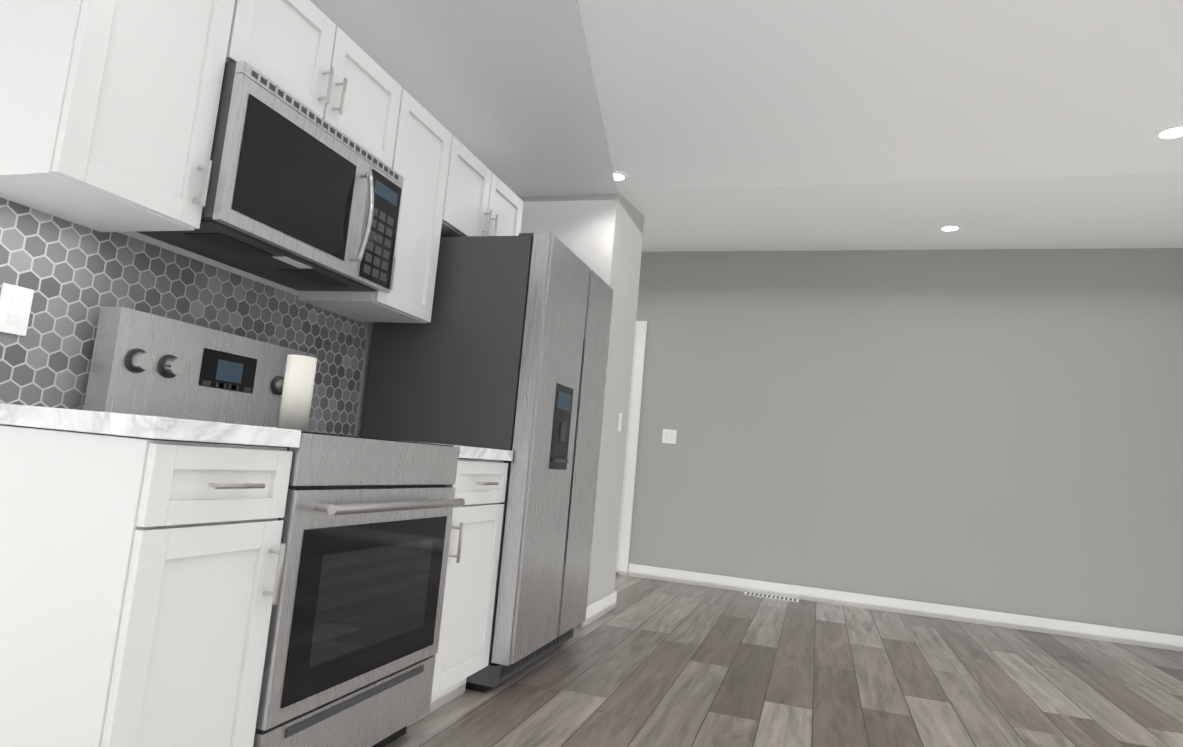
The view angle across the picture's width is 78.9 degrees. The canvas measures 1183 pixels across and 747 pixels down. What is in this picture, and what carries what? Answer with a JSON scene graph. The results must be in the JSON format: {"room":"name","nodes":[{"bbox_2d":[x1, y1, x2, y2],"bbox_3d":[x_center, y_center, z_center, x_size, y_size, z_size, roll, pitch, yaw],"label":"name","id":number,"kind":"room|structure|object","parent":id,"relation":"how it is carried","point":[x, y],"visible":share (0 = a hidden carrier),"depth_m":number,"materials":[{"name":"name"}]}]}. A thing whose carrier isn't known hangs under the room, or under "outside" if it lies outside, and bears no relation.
{"room":"kitchen","nodes":[
{"label":"kitchen","id":0,"kind":"room"},
{"bbox_2d":[118,232,373,436],"bbox_3d":[-1.556,-0.439,3.133,1.200,3.150,2.850,3,-7,18],"label":"wall block","id":1,"kind":"object","parent":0,"point":[169,247],"depth_m":2.48,"materials":[{"name":"grey paint"}]},
{"bbox_2d":[0,0,234,231],"bbox_3d":[-1.155,-0.792,1.742,0.382,0.805,0.365,3,-7,18],"label":"upper cabinet","id":2,"kind":"object","parent":1,"relation":"attached to","point":[108,112],"visible":1,"depth_m":1.62,"materials":[{"name":"white paint"}]},
{"bbox_2d":[0,197,367,435],"bbox_3d":[-1.209,-0.090,2.292,0.010,0.492,1.567,3,-7,18],"label":"tile backsplash","id":3,"kind":"structure","parent":1,"relation":"attached to","point":[75,277],"depth_m":1.97,"materials":[{"name":"tile"}]},
{"bbox_2d":[0,283,33,335],"bbox_3d":[-1.381,-0.152,1.721,0.007,0.115,0.070,3,-7,18],"label":"outlet","id":4,"kind":"object","parent":3,"relation":"attached to","point":[15,304],"visible":1,"depth_m":1.72,"materials":[{"name":"white plastic"}]},
{"bbox_2d":[138,61,403,292],"bbox_3d":[-0.963,-0.552,2.245,0.454,0.428,0.760,3,-7,18],"label":"microwave","id":5,"kind":"object","parent":1,"relation":"attached to","point":[301,196],"visible":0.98,"depth_m":2.09,"materials":[{"name":"grey metal"}]},
{"bbox_2d":[225,0,401,167],"bbox_3d":[-0.966,-0.946,2.304,0.382,0.335,0.760,3,-7,18],"label":"upper cabinet","id":6,"kind":"object","parent":1,"relation":"attached to","point":[309,54],"visible":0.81,"depth_m":2.21,"materials":[{"name":"white paint"}]},
{"bbox_2d":[297,89,451,322],"bbox_3d":[-0.815,-0.633,2.816,0.382,0.805,0.378,3,-7,18],"label":"upper cabinet","id":7,"kind":"object","parent":1,"relation":"attached to","point":[421,155],"visible":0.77,"depth_m":2.77,"materials":[{"name":"white paint"}]},
{"bbox_2d":[440,136,522,236],"bbox_3d":[-0.625,-0.767,3.383,0.382,0.370,0.762,3,-7,18],"label":"upper cabinet","id":8,"kind":"object","parent":1,"relation":"attached to","point":[481,199],"visible":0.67,"depth_m":3.23,"materials":[{"name":"white paint"}]},
{"bbox_2d":[310,0,617,196],"bbox_3d":[-3.065,-1.430,2.767,7.067,0.336,4.722,3,-7,18],"label":"ceiling","id":9,"kind":"structure","parent":0,"point":[504,92],"depth_m":3.01,"materials":[{"name":"paint"}]},
{"bbox_2d":[519,192,643,626],"bbox_3d":[-0.715,-0.178,4.682,1.870,3.150,0.650,3,-7,18],"label":"wall","id":10,"kind":"structure","parent":0,"point":[601,236],"depth_m":4.29,"materials":[{"name":"white paint"}]},
{"bbox_2d":[617,412,621,431],"bbox_3d":[0.175,0.300,4.445,0.008,0.114,0.070,3,-7,18],"label":"light switch","id":11,"kind":"object","parent":10,"relation":"attached to","point":[619,421],"visible":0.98,"depth_m":4.43,"materials":[{"name":"white plastic"}]},
{"bbox_2d":[385,574,1182,746],"bbox_3d":[-1.415,1.210,3.001,10.300,0.120,6.892,3,-7,18],"label":"floor","id":12,"kind":"structure","parent":0,"point":[644,662],"depth_m":3.22,"materials":[{"name":"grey wood"}]},
{"bbox_2d":[0,424,292,746],"bbox_3d":[-1.093,0.560,1.522,0.758,0.868,0.365,3,-7,18],"label":"base cabinet","id":13,"kind":"object","parent":12,"relation":"on","point":[139,594],"visible":0.98,"depth_m":1.34,"materials":[{"name":"white paint"}]},
{"bbox_2d":[0,403,301,447],"bbox_3d":[-1.067,0.106,1.569,0.735,0.040,0.383,3,-7,18],"label":"countertop","id":14,"kind":"structure","parent":13,"relation":"on","point":[141,426],"depth_m":1.35,"materials":[{"name":"stone"}]},
{"bbox_2d":[278,354,316,431],"bbox_3d":[-0.757,0.051,1.854,0.072,0.191,0.072,3,-7,18],"label":"candle","id":15,"kind":"object","parent":14,"relation":"on","point":[297,393],"visible":0.96,"depth_m":1.83,"materials":[{"name":"white wax"}]},
{"bbox_2d":[83,306,464,746],"bbox_3d":[-0.866,0.482,2.061,0.760,1.190,0.760,3,-7,18],"label":"range","id":16,"kind":"object","parent":12,"relation":"on","point":[354,633],"visible":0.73,"depth_m":1.92,"materials":[{"name":"silver metal"}]},
{"bbox_2d":[407,458,507,726],"bbox_3d":[-0.744,0.723,2.622,0.758,0.868,0.434,3,-7,18],"label":"base cabinet","id":17,"kind":"object","parent":12,"relation":"on","point":[462,655],"visible":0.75,"depth_m":2.53,"materials":[{"name":"white paint"}]},
{"bbox_2d":[399,440,512,460],"bbox_3d":[-0.716,0.271,2.680,0.735,0.040,0.434,3,-7,18],"label":"countertop","id":18,"kind":"structure","parent":17,"relation":"on","point":[482,453],"depth_m":2.53,"materials":[{"name":"stone"}]},
{"bbox_2d":[360,232,612,692],"bbox_3d":[-0.455,0.363,3.303,0.791,1.793,0.912,3,-7,18],"label":"refrigerator","id":19,"kind":"object","parent":12,"relation":"on","point":[506,347],"visible":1,"depth_m":2.93,"materials":[{"name":"grey metal"}]},
{"bbox_2d":[581,591,616,627],"bbox_3d":[0.048,1.372,4.204,0.014,0.100,0.638,3,-7,18],"label":"baseboard","id":20,"kind":"structure","parent":12,"relation":"on","point":[597,609],"depth_m":4.19,"materials":[{"name":"white"}]},
{"bbox_2d":[743,592,798,602],"bbox_3d":[1.349,1.677,5.400,0.400,0.006,0.140,3,-7,18],"label":"floor vent","id":21,"kind":"object","parent":12,"relation":"in","point":[771,597],"visible":1,"depth_m":5.38,"materials":[{"name":"white metal"}]},
{"bbox_2d":[577,0,1182,251],"bbox_3d":[-1.181,-1.472,3.326,10.300,0.376,6.892,3,-7,18],"label":"ceiling","id":22,"kind":"structure","parent":0,"point":[780,125],"depth_m":3.12,"materials":[{"name":"paint"}]},
{"bbox_2d":[613,171,626,181],"bbox_3d":[0.131,-1.084,3.961,0.128,0.006,0.128,3,-7,18],"label":"recessed light","id":23,"kind":"object","parent":22,"relation":"attached to","point":[619,176],"visible":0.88,"depth_m":3.95,"materials":[{"name":"white"}]},
{"bbox_2d":[939,225,960,231],"bbox_3d":[2.343,-0.949,4.702,0.128,0.006,0.128,3,-7,18],"label":"recessed light","id":24,"kind":"object","parent":22,"relation":"in","point":[950,228],"visible":1,"depth_m":4.70,"materials":[{"name":"white"}]},
{"bbox_2d":[1155,125,1182,139],"bbox_3d":[2.423,-1.002,2.990,0.128,0.006,0.128,3,-7,18],"label":"recessed light","id":25,"kind":"object","parent":22,"relation":"in","point":[1172,132],"visible":1,"depth_m":3.00,"materials":[{"name":"white"}]},
{"bbox_2d":[616,248,1182,635],"bbox_3d":[-0.274,0.063,6.355,10.300,3.150,0.200,3,-7,18],"label":"wall","id":26,"kind":"structure","parent":0,"point":[998,430],"depth_m":5.33,"materials":[{"name":"grey paint"}]},
{"bbox_2d":[616,321,646,575],"bbox_3d":[-0.088,0.574,6.078,0.970,2.105,0.068,3,-7,18],"label":"door frame","id":27,"kind":"structure","parent":26,"relation":"attached to","point":[631,453],"depth_m":5.96,"materials":[{"name":"white wood"}]},
{"bbox_2d":[662,429,676,443],"bbox_3d":[0.637,0.515,5.888,0.116,0.114,0.008,3,-7,18],"label":"light switch","id":28,"kind":"object","parent":26,"relation":"attached to","point":[668,435],"visible":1,"depth_m":5.88,"materials":[{"name":"white plastic"}]},
{"bbox_2d":[628,563,1182,651],"bbox_3d":[2.270,1.686,5.195,4.145,0.100,0.014,3,-7,18],"label":"baseboard","id":29,"kind":"structure","parent":26,"relation":"attached to","point":[925,609],"depth_m":5.16,"materials":[{"name":"white wood"}]}
]}

